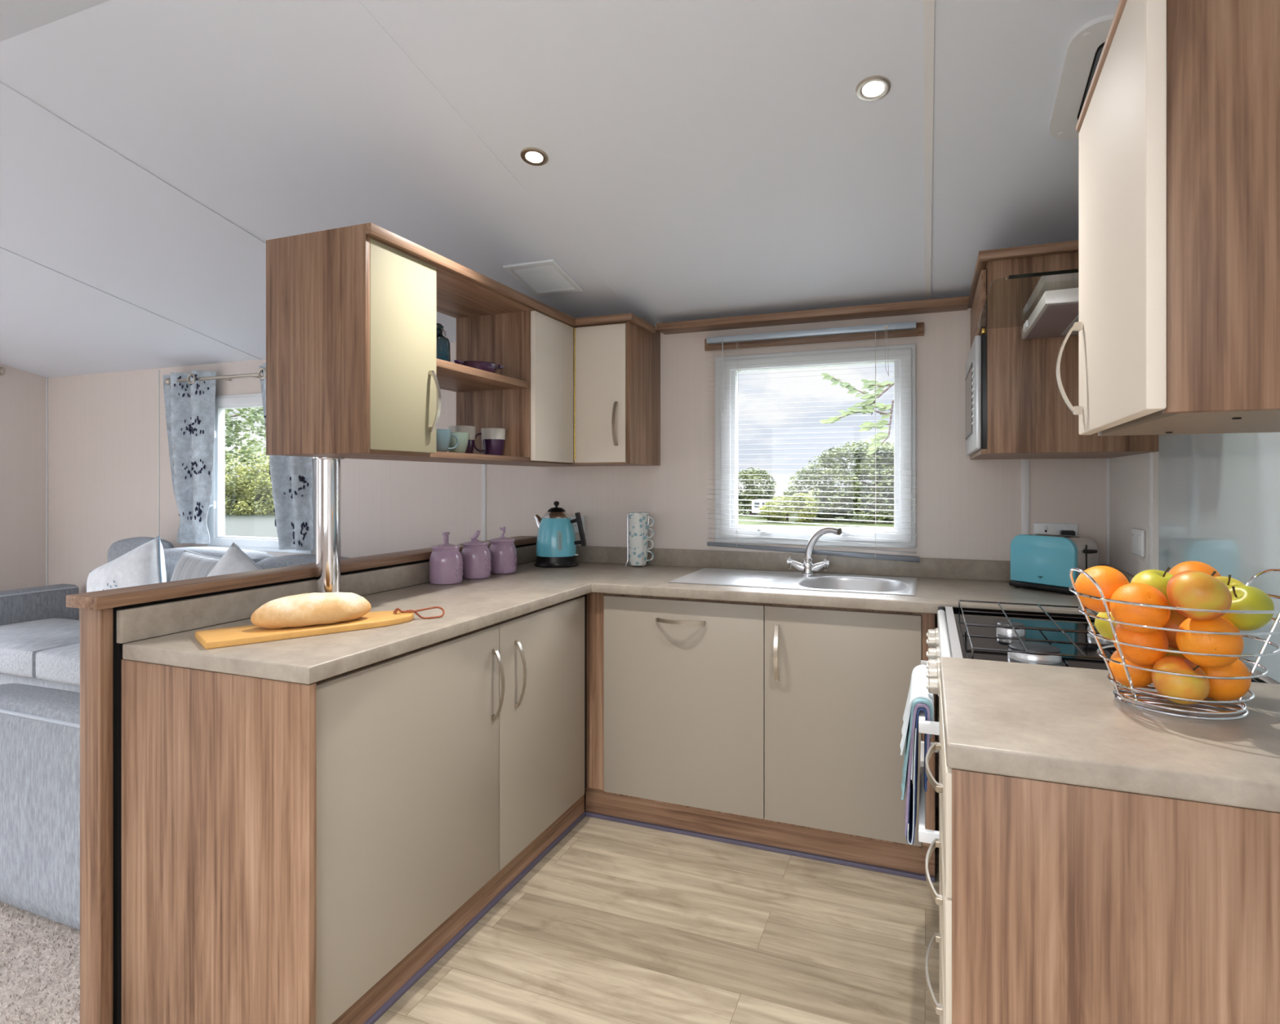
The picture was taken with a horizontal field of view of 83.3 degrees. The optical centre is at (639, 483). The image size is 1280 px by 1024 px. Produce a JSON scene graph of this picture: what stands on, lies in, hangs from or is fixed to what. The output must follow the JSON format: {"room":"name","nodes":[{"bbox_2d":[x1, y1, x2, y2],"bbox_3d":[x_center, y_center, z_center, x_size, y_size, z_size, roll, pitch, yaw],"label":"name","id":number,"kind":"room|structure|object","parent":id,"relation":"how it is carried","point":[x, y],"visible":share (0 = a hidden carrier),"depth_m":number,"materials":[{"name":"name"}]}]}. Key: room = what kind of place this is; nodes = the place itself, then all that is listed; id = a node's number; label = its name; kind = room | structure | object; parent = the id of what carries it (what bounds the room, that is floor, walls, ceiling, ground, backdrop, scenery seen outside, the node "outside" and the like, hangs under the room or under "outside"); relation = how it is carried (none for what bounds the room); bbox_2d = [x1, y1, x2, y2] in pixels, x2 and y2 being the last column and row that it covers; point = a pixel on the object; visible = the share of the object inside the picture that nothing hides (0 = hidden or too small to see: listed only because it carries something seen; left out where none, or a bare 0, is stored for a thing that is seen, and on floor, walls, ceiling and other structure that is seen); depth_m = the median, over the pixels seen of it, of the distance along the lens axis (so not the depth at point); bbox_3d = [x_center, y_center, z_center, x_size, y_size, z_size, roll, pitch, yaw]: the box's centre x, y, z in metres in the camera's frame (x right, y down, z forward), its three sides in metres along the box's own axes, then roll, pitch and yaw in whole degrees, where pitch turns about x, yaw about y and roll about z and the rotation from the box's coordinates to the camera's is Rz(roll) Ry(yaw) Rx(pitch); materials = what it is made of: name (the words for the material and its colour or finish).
{"room":"kitchen","nodes":[
{"label":"kitchen","id":0,"kind":"room"},
{"bbox_2d":[0,364,45,591],"bbox_3d":[-4.776,-0.030,3.087,0.060,2.600,3.900,0,0,22],"label":"wall","id":1,"kind":"structure","parent":0,"point":[22,393],"depth_m":4.75,"materials":[{"name":"paint"}]},
{"bbox_2d":[66,536,537,1023],"bbox_3d":[-0.898,0.764,2.557,0.110,1.013,1.996,0,0,22],"label":"wall","id":2,"kind":"structure","parent":0,"point":[100,654],"depth_m":1.65,"materials":[{"name":"brown wood"}]},
{"bbox_2d":[0,0,1119,377],"bbox_3d":[-1.886,-0.945,1.935,6.163,0.460,3.900,0,0,22],"label":"ceiling","id":3,"kind":"structure","parent":0,"point":[708,159],"depth_m":2.09,"materials":[{"name":"white paint"}]},
{"bbox_2d":[520,146,548,165],"bbox_3d":[-0.312,-0.963,2.123,0.082,0.021,0.080,0,0,17],"label":"recessed light","id":4,"kind":"object","parent":3,"relation":"in","point":[531,156],"visible":1,"depth_m":2.12,"materials":[{"name":"silver metal"}]},
{"bbox_2d":[502,259,582,297],"bbox_3d":[-0.385,-0.818,2.880,0.224,0.062,0.255,0,0,22],"label":"ceiling vent","id":5,"kind":"object","parent":3,"relation":"in","point":[543,277],"visible":1,"depth_m":2.87,"materials":[{"name":"white plastic"}]},
{"bbox_2d":[855,75,890,101],"bbox_3d":[0.571,-0.965,1.761,0.082,0.021,0.080,0,0,26],"label":"recessed light","id":6,"kind":"object","parent":3,"relation":"in","point":[873,87],"visible":1,"depth_m":1.76,"materials":[{"name":"silver metal"}]},
{"bbox_2d":[1048,13,1115,139],"bbox_3d":[1.139,-0.938,1.653,0.310,0.092,0.384,0,0,22],"label":"ceiling vent","id":7,"kind":"object","parent":3,"relation":"attached to","point":[1085,46],"visible":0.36,"depth_m":1.66,"materials":[{"name":"white paint"}]},
{"bbox_2d":[48,308,1106,807],"bbox_3d":[-1.153,0.268,3.774,6.323,2.005,0.060,0,0,22],"label":"wall","id":8,"kind":"structure","parent":0,"point":[103,427],"depth_m":3.38,"materials":[{"name":"paint"}]},
{"bbox_2d":[45,377,48,586],"bbox_3d":[-4.024,0.278,4.881,0.010,1.985,0.010,0,0,22],"label":"trim","id":9,"kind":"structure","parent":8,"relation":"attached to","point":[46,379],"depth_m":4.88,"materials":[{"name":"white plastic"}]},
{"bbox_2d":[0,247,261,359],"bbox_3d":[-2.913,-0.918,2.344,0.010,0.414,3.900,0,0,22],"label":"trim","id":10,"kind":"structure","parent":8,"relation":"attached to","point":[3,249],"depth_m":3.43,"materials":[{"name":"white plastic"}]},
{"bbox_2d":[0,80,266,245],"bbox_3d":[-1.798,-0.918,1.900,0.014,0.414,3.900,0,0,22],"label":"trim","id":11,"kind":"structure","parent":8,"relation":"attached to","point":[2,84],"depth_m":2.28,"materials":[{"name":"white plastic"}]},
{"bbox_2d":[157,369,159,536],"bbox_3d":[-2.993,0.283,4.473,0.008,1.975,0.006,0,0,22],"label":"trim","id":12,"kind":"structure","parent":8,"relation":"attached to","point":[157,370],"depth_m":4.47,"materials":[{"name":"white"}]},
{"bbox_2d":[164,372,263,385],"bbox_3d":[-2.228,-0.608,4.103,1.274,0.044,0.120,0,0,22],"label":"pole","id":13,"kind":"object","parent":8,"relation":"attached to","point":[167,380],"visible":0.4,"depth_m":4.13,"materials":[{"name":"silver metal"}]},
{"bbox_2d":[163,370,216,544],"bbox_3d":[-2.695,-0.150,4.261,0.405,1.010,0.087,0,0,22],"label":"curtain","id":14,"kind":"object","parent":13,"relation":"hanging from","point":[189,406],"visible":0.98,"depth_m":4.24,"materials":[{"name":"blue fabric"}]},
{"bbox_2d":[257,363,314,551],"bbox_3d":[-1.968,-0.150,3.971,0.430,1.030,0.087,0,0,22],"label":"curtain","id":15,"kind":"object","parent":13,"relation":"hanging from","point":[291,477],"visible":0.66,"depth_m":3.95,"materials":[{"name":"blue fabric"}]},
{"bbox_2d":[207,393,312,554],"bbox_3d":[-2.205,-0.062,4.159,0.819,0.911,0.104,0,0,22],"label":"window","id":16,"kind":"structure","parent":8,"relation":"in","point":[216,513],"depth_m":4.27,"materials":[{"name":"white plastic"}]},
{"bbox_2d":[266,222,660,466],"bbox_3d":[-0.470,-0.380,2.628,0.625,0.603,1.562,0,0,22],"label":"upper cabinet","id":17,"kind":"object","parent":8,"relation":"attached to","point":[353,370],"visible":1,"depth_m":2.12,"materials":[{"name":"brown wood"}]},
{"bbox_2d":[436,323,450,362],"bbox_3d":[-0.696,-0.463,2.451,0.098,0.162,0.098,0,0,22],"label":"bottle","id":18,"kind":"object","parent":17,"relation":"on","point":[443,349],"visible":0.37,"depth_m":2.42,"materials":[{"name":"blue glass"}]},
{"bbox_2d":[436,428,458,452],"bbox_3d":[-0.658,-0.137,2.386,0.099,0.080,0.080,0,0,-2],"label":"espresso cup","id":19,"kind":"object","parent":17,"relation":"on","point":[443,436],"visible":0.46,"depth_m":2.36,"materials":[{"name":"blue ceramic"}]},
{"bbox_2d":[447,432,468,453],"bbox_3d":[-0.634,-0.135,2.487,0.080,0.075,0.099,0,0,-21],"label":"espresso cup","id":20,"kind":"object","parent":17,"relation":"on","point":[463,437],"visible":0.51,"depth_m":2.45,"materials":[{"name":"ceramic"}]},
{"bbox_2d":[448,426,475,453],"bbox_3d":[-0.660,-0.152,2.642,0.112,0.110,0.096,0,0,16],"label":"mug","id":21,"kind":"object","parent":17,"relation":"on","point":[471,430],"visible":0.4,"depth_m":2.61,"materials":[{"name":"purple ceramic"}]},
{"bbox_2d":[453,360,504,373],"bbox_3d":[-0.566,-0.403,2.539,0.160,0.042,0.132,0,0,-4],"label":"dish","id":22,"kind":"object","parent":17,"relation":"on","point":[491,367],"visible":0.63,"depth_m":2.49,"materials":[{"name":"purple ceramic"}]},
{"bbox_2d":[436,359,528,392],"bbox_3d":[-0.677,-0.370,2.504,0.325,0.024,0.576,0,0,22],"label":"shelf","id":23,"kind":"object","parent":17,"relation":"attached to","point":[451,376],"depth_m":2.55,"materials":[{"name":"brown wood"}]},
{"bbox_2d":[474,428,506,455],"bbox_3d":[-0.564,-0.151,2.728,0.109,0.108,0.092,0,0,15],"label":"mug","id":24,"kind":"object","parent":17,"relation":"on","point":[493,440],"visible":0.82,"depth_m":2.69,"materials":[{"name":"purple ceramic"}]},
{"bbox_2d":[481,464,485,541],"bbox_3d":[-0.779,0.283,3.591,0.022,1.975,0.006,0,0,22],"label":"trim","id":25,"kind":"structure","parent":8,"relation":"attached to","point":[483,466],"depth_m":3.59,"materials":[{"name":"white"}]},
{"bbox_2d":[354,0,635,315],"bbox_3d":[-0.702,-0.920,1.463,0.010,0.412,3.900,0,0,22],"label":"trim","id":26,"kind":"structure","parent":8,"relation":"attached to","point":[362,7],"depth_m":2.04,"materials":[{"name":"white"}]},
{"bbox_2d":[656,296,968,334],"bbox_3d":[0.667,-0.682,2.956,1.242,0.029,0.109,0,0,22],"label":"trim","id":27,"kind":"structure","parent":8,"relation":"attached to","point":[955,304],"depth_m":2.90,"materials":[{"name":"brown wood"}]},
{"bbox_2d":[715,344,915,548],"bbox_3d":[0.711,-0.146,2.996,0.818,0.808,0.105,0,0,22],"label":"window","id":28,"kind":"structure","parent":8,"relation":"in","point":[904,455],"depth_m":2.97,"materials":[{"name":"white plastic"}]},
{"bbox_2d":[704,321,924,562],"bbox_3d":[0.688,-0.162,2.960,0.892,0.939,0.062,0,0,22],"label":"blind","id":29,"kind":"object","parent":28,"relation":"attached to","point":[910,329],"visible":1,"depth_m":2.94,"materials":[{"name":"white plastic"}]},
{"bbox_2d":[923,0,934,299],"bbox_3d":[0.411,-0.918,1.019,0.022,0.414,3.900,0,0,22],"label":"trim","id":30,"kind":"structure","parent":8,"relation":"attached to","point":[928,5],"depth_m":1.88,"materials":[{"name":"white"}]},
{"bbox_2d":[1021,459,1029,534],"bbox_3d":[1.448,0.283,2.703,0.026,1.975,0.006,0,0,22],"label":"trim","id":31,"kind":"structure","parent":8,"relation":"attached to","point":[1024,463],"depth_m":2.70,"materials":[{"name":"white plastic"}]},
{"bbox_2d":[1033,523,1078,536],"bbox_3d":[1.532,0.191,2.648,0.145,0.086,0.042,0,0,22],"label":"wall socket","id":32,"kind":"object","parent":8,"relation":"attached to","point":[1060,529],"visible":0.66,"depth_m":2.66,"materials":[{"name":"white plastic"}]},
{"bbox_2d":[968,240,1158,460],"bbox_3d":[1.360,-0.395,2.386,0.466,0.611,0.653,0,0,22],"label":"upper cabinet","id":33,"kind":"object","parent":8,"relation":"attached to","point":[1028,417],"visible":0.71,"depth_m":2.15,"materials":[{"name":"brown wood"}]},
{"bbox_2d":[965,334,986,455],"bbox_3d":[1.320,-0.280,2.395,0.413,0.350,0.551,0,0,22],"label":"microwave","id":34,"kind":"object","parent":33,"relation":"on","point":[976,362],"visible":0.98,"depth_m":2.21,"materials":[{"name":"silver plastic"}]},
{"bbox_2d":[1106,458,1109,564],"bbox_3d":[1.693,0.278,2.602,0.010,1.985,0.010,0,0,22],"label":"trim","id":35,"kind":"structure","parent":8,"relation":"attached to","point":[1107,460],"depth_m":2.60,"materials":[{"name":"white"}]},
{"bbox_2d":[373,789,939,1023],"bbox_3d":[-1.886,1.300,1.935,6.363,0.060,4.100,0,0,22],"label":"floor","id":36,"kind":"structure","parent":0,"point":[618,923],"depth_m":1.99,"materials":[{"name":"brown wood"}]},
{"bbox_2d":[0,902,79,1023],"bbox_3d":[-3.016,1.258,2.384,3.731,0.024,3.899,0,0,22],"label":"carpet","id":37,"kind":"object","parent":36,"relation":"on","point":[40,956],"visible":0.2,"depth_m":1.86,"materials":[{"name":"beige carpet"}]},
{"bbox_2d":[0,537,348,930],"bbox_3d":[-2.499,0.784,3.267,3.369,0.937,1.719,0,0,22],"label":"sofa","id":38,"kind":"object","parent":37,"relation":"on","point":[40,636],"visible":0.2,"depth_m":2.07,"materials":[{"name":"grey fabric"}]},
{"bbox_2d":[0,617,79,677],"bbox_3d":[-3.323,0.902,4.015,0.936,0.193,0.648,0,0,22],"label":"seat cushion","id":39,"kind":"object","parent":38,"relation":"on","point":[21,639],"depth_m":3.76,"materials":[{"name":"grey fabric"}]},
{"bbox_2d":[35,643,79,686],"bbox_3d":[-2.274,0.902,3.596,1.336,0.193,0.648,0,0,22],"label":"seat cushion","id":40,"kind":"object","parent":38,"relation":"on","point":[58,665],"depth_m":3.49,"materials":[{"name":"grey fabric"}]},
{"bbox_2d":[86,535,166,592],"bbox_3d":[-2.685,0.605,3.765,0.676,0.658,0.226,0,0,16],"label":"cushion","id":41,"kind":"object","parent":38,"relation":"on","point":[144,565],"visible":0.33,"depth_m":3.72,"materials":[{"name":"grey fabric"}]},
{"bbox_2d":[106,537,174,563],"bbox_3d":[-2.917,0.568,4.211,0.334,0.505,0.267,0,0,22],"label":"cushion","id":42,"kind":"object","parent":38,"relation":"on","point":[118,548],"depth_m":4.13,"materials":[{"name":"grey fabric"}]},
{"bbox_2d":[169,550,220,582],"bbox_3d":[-2.237,0.570,3.635,0.440,0.446,0.205,0,0,24],"label":"cushion","id":43,"kind":"object","parent":38,"relation":"on","point":[190,565],"visible":0.19,"depth_m":3.63,"materials":[{"name":"grey fabric"}]},
{"bbox_2d":[163,546,274,582],"bbox_3d":[-2.385,0.588,3.999,0.849,0.465,0.267,0,0,22],"label":"cushion","id":44,"kind":"object","parent":38,"relation":"on","point":[171,555],"depth_m":3.94,"materials":[{"name":"grey fabric"}]},
{"bbox_2d":[206,542,262,577],"bbox_3d":[-1.943,0.580,3.451,0.588,0.582,0.198,0,0,11],"label":"cushion","id":45,"kind":"object","parent":38,"relation":"on","point":[234,560],"visible":0.1,"depth_m":3.44,"materials":[{"name":"grey fabric"}]},
{"bbox_2d":[256,554,348,569],"bbox_3d":[-1.691,0.595,3.722,0.674,0.450,0.267,0,0,22],"label":"cushion","id":46,"kind":"object","parent":38,"relation":"on","point":[264,562],"depth_m":3.69,"materials":[{"name":"grey fabric"}]},
{"bbox_2d":[121,596,586,1023],"bbox_3d":[-0.668,0.839,2.195,0.594,0.862,1.382,0,0,22],"label":"base cabinet","id":47,"kind":"object","parent":36,"relation":"on","point":[292,853],"visible":0.99,"depth_m":1.63,"materials":[{"name":"brown wood"}]},
{"bbox_2d":[116,544,1133,684],"bbox_3d":[0.243,0.350,2.133,2.353,0.112,1.952,0,0,22],"label":"countertop","id":48,"kind":"structure","parent":47,"relation":"on","point":[468,606],"depth_m":2.32,"materials":[{"name":"laminate"}]},
{"bbox_2d":[195,606,444,649],"bbox_3d":[-0.789,0.353,1.835,0.576,0.035,0.150,0,0,-39],"label":"board","id":49,"kind":"object","parent":48,"relation":"on","point":[249,634],"visible":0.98,"depth_m":1.73,"materials":[{"name":"brown wood"}]},
{"bbox_2d":[250,592,371,629],"bbox_3d":[-0.810,0.312,1.792,0.280,0.078,0.100,0,0,-37],"label":"bread loaf","id":50,"kind":"object","parent":49,"relation":"on","point":[314,608],"visible":1,"depth_m":1.75,"materials":[{"name":"beige food"}]},
{"bbox_2d":[311,457,344,593],"bbox_3d":[-0.944,0.146,2.178,0.092,0.448,0.092,0,0,22],"label":"support pole","id":51,"kind":"object","parent":48,"relation":"on","point":[327,468],"visible":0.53,"depth_m":2.15,"materials":[{"name":"silver metal"}]},
{"bbox_2d":[429,532,462,585],"bbox_3d":[-0.719,0.276,2.666,0.121,0.188,0.120,0,0,22],"label":"canister","id":52,"kind":"object","parent":48,"relation":"on","point":[446,560],"visible":1,"depth_m":2.62,"materials":[{"name":"purple ceramic"}]},
{"bbox_2d":[461,530,491,579],"bbox_3d":[-0.642,0.277,2.815,0.118,0.186,0.116,0,0,22],"label":"canister","id":53,"kind":"object","parent":48,"relation":"on","point":[476,553],"visible":0.98,"depth_m":2.77,"materials":[{"name":"purple ceramic"}]},
{"bbox_2d":[488,526,516,574],"bbox_3d":[-0.567,0.275,2.970,0.116,0.190,0.115,0,0,22],"label":"canister","id":54,"kind":"object","parent":48,"relation":"on","point":[503,550],"visible":0.98,"depth_m":2.92,"materials":[{"name":"purple ceramic"}]},
{"bbox_2d":[533,501,586,568],"bbox_3d":[-0.372,0.225,3.228,0.200,0.290,0.212,0,0,-33],"label":"kettle","id":55,"kind":"object","parent":48,"relation":"on","point":[556,542],"visible":1,"depth_m":3.17,"materials":[{"name":"blue plastic"}]},
{"bbox_2d":[624,513,651,568],"bbox_3d":[-0.009,0.252,3.194,0.103,0.237,0.103,0,0,22],"label":"stand","id":56,"kind":"object","parent":48,"relation":"on","point":[627,513],"visible":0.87,"depth_m":3.16,"materials":[{"name":"silver metal"}]},
{"bbox_2d":[627,546,653,566],"bbox_3d":[-0.004,0.324,3.189,0.089,0.083,0.102,0,0,-40],"label":"mug","id":57,"kind":"object","parent":56,"relation":"on","point":[637,556],"visible":0.91,"depth_m":3.16,"materials":[{"name":"white ceramic"}]},
{"bbox_2d":[668,568,916,595],"bbox_3d":[0.587,0.429,2.729,0.861,0.128,0.457,0,0,22],"label":"sink","id":58,"kind":"object","parent":48,"relation":"in","point":[761,579],"visible":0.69,"depth_m":2.79,"materials":[{"name":"silver metal"}]},
{"bbox_2d":[786,526,841,576],"bbox_3d":[0.699,0.267,2.845,0.235,0.199,0.102,0,0,40],"label":"mixer tap","id":59,"kind":"object","parent":48,"relation":"on","point":[807,568],"visible":1,"depth_m":2.85,"materials":[{"name":"silver metal"}]},
{"bbox_2d":[1008,533,1097,595],"bbox_3d":[1.436,0.275,2.481,0.144,0.190,0.258,0,0,-28],"label":"toaster","id":60,"kind":"object","parent":48,"relation":"on","point":[1044,562],"visible":0.87,"depth_m":2.43,"materials":[{"name":"blue plastic"}]},
{"bbox_2d":[580,592,934,882],"bbox_3d":[0.454,0.839,2.744,1.238,0.862,0.647,0,0,22],"label":"base cabinet","id":61,"kind":"object","parent":36,"relation":"on","point":[777,728],"visible":0.95,"depth_m":2.47,"materials":[{"name":"brown wood"}]},
{"bbox_2d":[918,600,1266,894],"bbox_3d":[1.026,0.801,1.785,0.618,0.899,0.730,0,0,22],"label":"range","id":62,"kind":"object","parent":36,"relation":"on","point":[1022,637],"visible":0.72,"depth_m":1.76,"materials":[{"name":"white metal"}]},
{"bbox_2d":[900,665,934,844],"bbox_3d":[0.694,0.660,1.799,0.078,0.334,0.348,0,0,22],"label":"tea towel","id":63,"kind":"object","parent":62,"relation":"hanging from","point":[919,699],"visible":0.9,"depth_m":1.66,"materials":[{"name":"white fabric"}]},
{"bbox_2d":[937,600,1266,683],"bbox_3d":[1.049,0.384,1.776,0.569,0.066,0.730,0,0,22],"label":"cooktop","id":64,"kind":"object","parent":62,"relation":"in","point":[1022,637],"depth_m":1.78,"materials":[{"name":"silver metal"}]},
{"bbox_2d":[925,678,1279,1023],"bbox_3d":[0.798,0.839,1.177,0.614,0.863,0.548,0,0,22],"label":"base cabinet","id":65,"kind":"object","parent":36,"relation":"on","point":[1060,904],"visible":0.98,"depth_m":0.96,"materials":[{"name":"brown wood"}]},
{"bbox_2d":[939,657,1279,813],"bbox_3d":[0.811,0.388,1.173,0.585,0.036,0.556,0,0,22],"label":"countertop","id":66,"kind":"structure","parent":65,"relation":"on","point":[1056,724],"depth_m":1.05,"materials":[{"name":"stone"}]},
{"bbox_2d":[1068,568,1279,720],"bbox_3d":[0.903,0.256,1.207,0.328,0.227,0.314,0,0,22],"label":"fruit basket","id":67,"kind":"object","parent":66,"relation":"on","point":[1240,702],"visible":0.73,"depth_m":1.15,"materials":[{"name":"silver metal"}]},
{"bbox_2d":[1075,565,1128,612],"bbox_3d":[0.798,0.183,1.242,0.082,0.079,0.080,0,0,44],"label":"orange","id":68,"kind":"object","parent":67,"relation":"in","point":[1108,579],"visible":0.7,"depth_m":1.22,"materials":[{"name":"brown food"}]},
{"bbox_2d":[1094,612,1117,639],"bbox_3d":[0.853,0.249,1.281,0.074,0.072,0.073,0,0,44],"label":"apple","id":69,"kind":"object","parent":67,"relation":"in","point":[1104,628],"visible":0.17,"depth_m":1.27,"materials":[{"name":"green food"}]},
{"bbox_2d":[1109,650,1154,688],"bbox_3d":[0.860,0.320,1.253,0.072,0.072,0.073,0,0,-42],"label":"orange","id":70,"kind":"object","parent":67,"relation":"in","point":[1140,678],"visible":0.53,"depth_m":1.23,"materials":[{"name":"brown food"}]},
{"bbox_2d":[1109,582,1170,633],"bbox_3d":[0.808,0.202,1.164,0.080,0.080,0.080,0,0,-44],"label":"orange","id":71,"kind":"object","parent":67,"relation":"in","point":[1136,593],"visible":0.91,"depth_m":1.14,"materials":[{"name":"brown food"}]},
{"bbox_2d":[1112,623,1168,666],"bbox_3d":[0.838,0.264,1.205,0.081,0.080,0.076,0,0,-41],"label":"orange","id":72,"kind":"object","parent":67,"relation":"in","point":[1157,639],"visible":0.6,"depth_m":1.18,"materials":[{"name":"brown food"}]},
{"bbox_2d":[1130,567,1173,611],"bbox_3d":[0.870,0.178,1.209,0.078,0.078,0.077,0,0,-45],"label":"apple","id":73,"kind":"object","parent":72,"relation":"on","point":[1158,580],"visible":0.4,"depth_m":1.19,"materials":[{"name":"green food"}]},
{"bbox_2d":[1164,647,1186,658],"bbox_3d":[0.944,0.310,1.252,0.082,0.082,0.081,0,0,42],"label":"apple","id":74,"kind":"object","parent":67,"relation":"in","point":[1168,654],"visible":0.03,"depth_m":1.24,"materials":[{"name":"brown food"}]},
{"bbox_2d":[1163,609,1188,648],"bbox_3d":[0.914,0.240,1.226,0.081,0.082,0.081,0,0,45],"label":"orange","id":75,"kind":"object","parent":74,"relation":"on","point":[1175,620],"visible":0.18,"depth_m":1.20,"materials":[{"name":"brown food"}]},
{"bbox_2d":[1151,656,1209,704],"bbox_3d":[0.869,0.317,1.157,0.075,0.074,0.080,0,0,43],"label":"apple","id":76,"kind":"object","parent":67,"relation":"in","point":[1193,688],"visible":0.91,"depth_m":1.13,"materials":[{"name":"orange food"}]},
{"bbox_2d":[1168,561,1221,577],"bbox_3d":[0.986,0.180,1.278,0.080,0.083,0.082,0,0,-44],"label":"orange","id":77,"kind":"object","parent":67,"relation":"in","point":[1187,566],"visible":0.23,"depth_m":1.26,"materials":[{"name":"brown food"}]},
{"bbox_2d":[1166,570,1231,620],"bbox_3d":[0.859,0.173,1.106,0.080,0.076,0.081,0,0,44],"label":"apple","id":78,"kind":"object","parent":67,"relation":"in","point":[1189,588],"visible":0.98,"depth_m":1.08,"materials":[{"name":"orange food"}]},
{"bbox_2d":[1175,617,1244,668],"bbox_3d":[0.890,0.247,1.125,0.083,0.084,0.078,0,0,45],"label":"orange","id":79,"kind":"object","parent":67,"relation":"in","point":[1185,642],"visible":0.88,"depth_m":1.10,"materials":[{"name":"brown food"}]},
{"bbox_2d":[1197,659,1251,701],"bbox_3d":[0.945,0.315,1.173,0.074,0.079,0.078,0,0,-40],"label":"orange","id":80,"kind":"object","parent":67,"relation":"in","point":[1220,690],"visible":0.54,"depth_m":1.14,"materials":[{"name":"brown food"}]},
{"bbox_2d":[1220,585,1274,631],"bbox_3d":[0.951,0.197,1.133,0.071,0.070,0.074,0,0,-42],"label":"apple","id":81,"kind":"object","parent":67,"relation":"in","point":[1243,597],"visible":0.77,"depth_m":1.11,"materials":[{"name":"green food"}]},
{"bbox_2d":[1109,451,1279,684],"bbox_3d":[1.004,-0.030,0.782,0.060,2.600,3.900,0,0,22],"label":"wall","id":82,"kind":"structure","parent":0,"point":[1129,474],"depth_m":2.32,"materials":[{"name":"beige paint"}]},
{"bbox_2d":[977,269,1078,339],"bbox_3d":[1.119,-0.595,1.796,0.473,0.369,0.563,0,0,22],"label":"hood","id":83,"kind":"object","parent":82,"relation":"attached to","point":[1055,314],"visible":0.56,"depth_m":1.77,"materials":[{"name":"silver metal"}]},
{"bbox_2d":[1131,528,1145,557],"bbox_3d":[1.539,0.183,2.226,0.014,0.082,0.118,0,0,22],"label":"wall switch","id":84,"kind":"object","parent":82,"relation":"attached to","point":[1138,536],"visible":1,"depth_m":2.19,"materials":[{"name":"white plastic"}]},
{"bbox_2d":[1148,452,1152,569],"bbox_3d":[1.499,-0.215,2.110,0.006,1.030,0.023,0,0,22],"label":"trim","id":85,"kind":"structure","parent":82,"relation":"attached to","point":[1150,455],"depth_m":2.10,"materials":[{"name":"white"}]},
{"bbox_2d":[1056,0,1279,435],"bbox_3d":[0.813,-0.423,0.942,0.413,0.693,0.465,0,0,22],"label":"upper cabinet","id":86,"kind":"object","parent":82,"relation":"attached to","point":[1178,126],"visible":1,"depth_m":0.79,"materials":[{"name":"brown wood"}]},
{"bbox_2d":[1158,432,1279,683],"bbox_3d":[1.151,-0.011,1.244,0.006,0.758,1.667,0,0,22],"label":"backsplash","id":87,"kind":"structure","parent":82,"relation":"attached to","point":[1219,494],"depth_m":1.56,"materials":[{"name":"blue glass"}]},
{"label":"outside","id":88,"kind":"structure","parent":0,"visible":0},
{"bbox_2d":[226,493,893,528],"bbox_3d":[-4.854,2.220,71.961,280.000,0.001,120.000,0,0,22],"label":"lawn","id":89,"kind":"structure","parent":88,"point":[740,517],"depth_m":40.38,"materials":[{"name":"green plant"}]},
{"bbox_2d":[225,407,269,470],"bbox_3d":[-7.054,-0.061,13.014,3.431,4.786,2.846,0,0,22],"label":"tree","id":90,"kind":"object","parent":89,"relation":"on","point":[253,415],"visible":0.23,"depth_m":13.11,"materials":[{"name":"green plant"}]},
{"bbox_2d":[225,448,275,515],"bbox_3d":[-28.561,0.136,52.033,11.953,5.354,6.598,0,0,-4],"label":"bush","id":91,"kind":"object","parent":89,"relation":"on","point":[251,487],"visible":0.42,"depth_m":50.41,"materials":[{"name":"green plant"}]},
{"bbox_2d":[737,467,777,515],"bbox_3d":[7.556,0.615,49.224,3.742,3.409,2.950,0,0,22],"label":"tree","id":92,"kind":"object","parent":89,"relation":"on","point":[756,473],"visible":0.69,"depth_m":48.68,"materials":[{"name":"green plant"}]},
{"bbox_2d":[757,493,818,523],"bbox_3d":[8.274,1.425,40.173,3.447,1.789,2.099,0,0,22],"label":"bush","id":93,"kind":"object","parent":89,"relation":"on","point":[790,498],"visible":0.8,"depth_m":39.56,"materials":[{"name":"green plant"}]},
{"bbox_2d":[782,440,893,524],"bbox_3d":[13.911,0.227,41.637,11.211,5.448,6.574,0,0,22],"label":"tree","id":94,"kind":"object","parent":89,"relation":"on","point":[827,457],"visible":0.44,"depth_m":41.23,"materials":[{"name":"green plant"}]},
{"bbox_2d":[819,373,893,454],"bbox_3d":[2.481,0.746,4.519,2.636,2.998,0.199,0,0,16],"label":"overhanging branch","id":95,"kind":"object","parent":89,"relation":"on","point":[868,405],"visible":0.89,"depth_m":4.81,"materials":[{"name":"green plant"}]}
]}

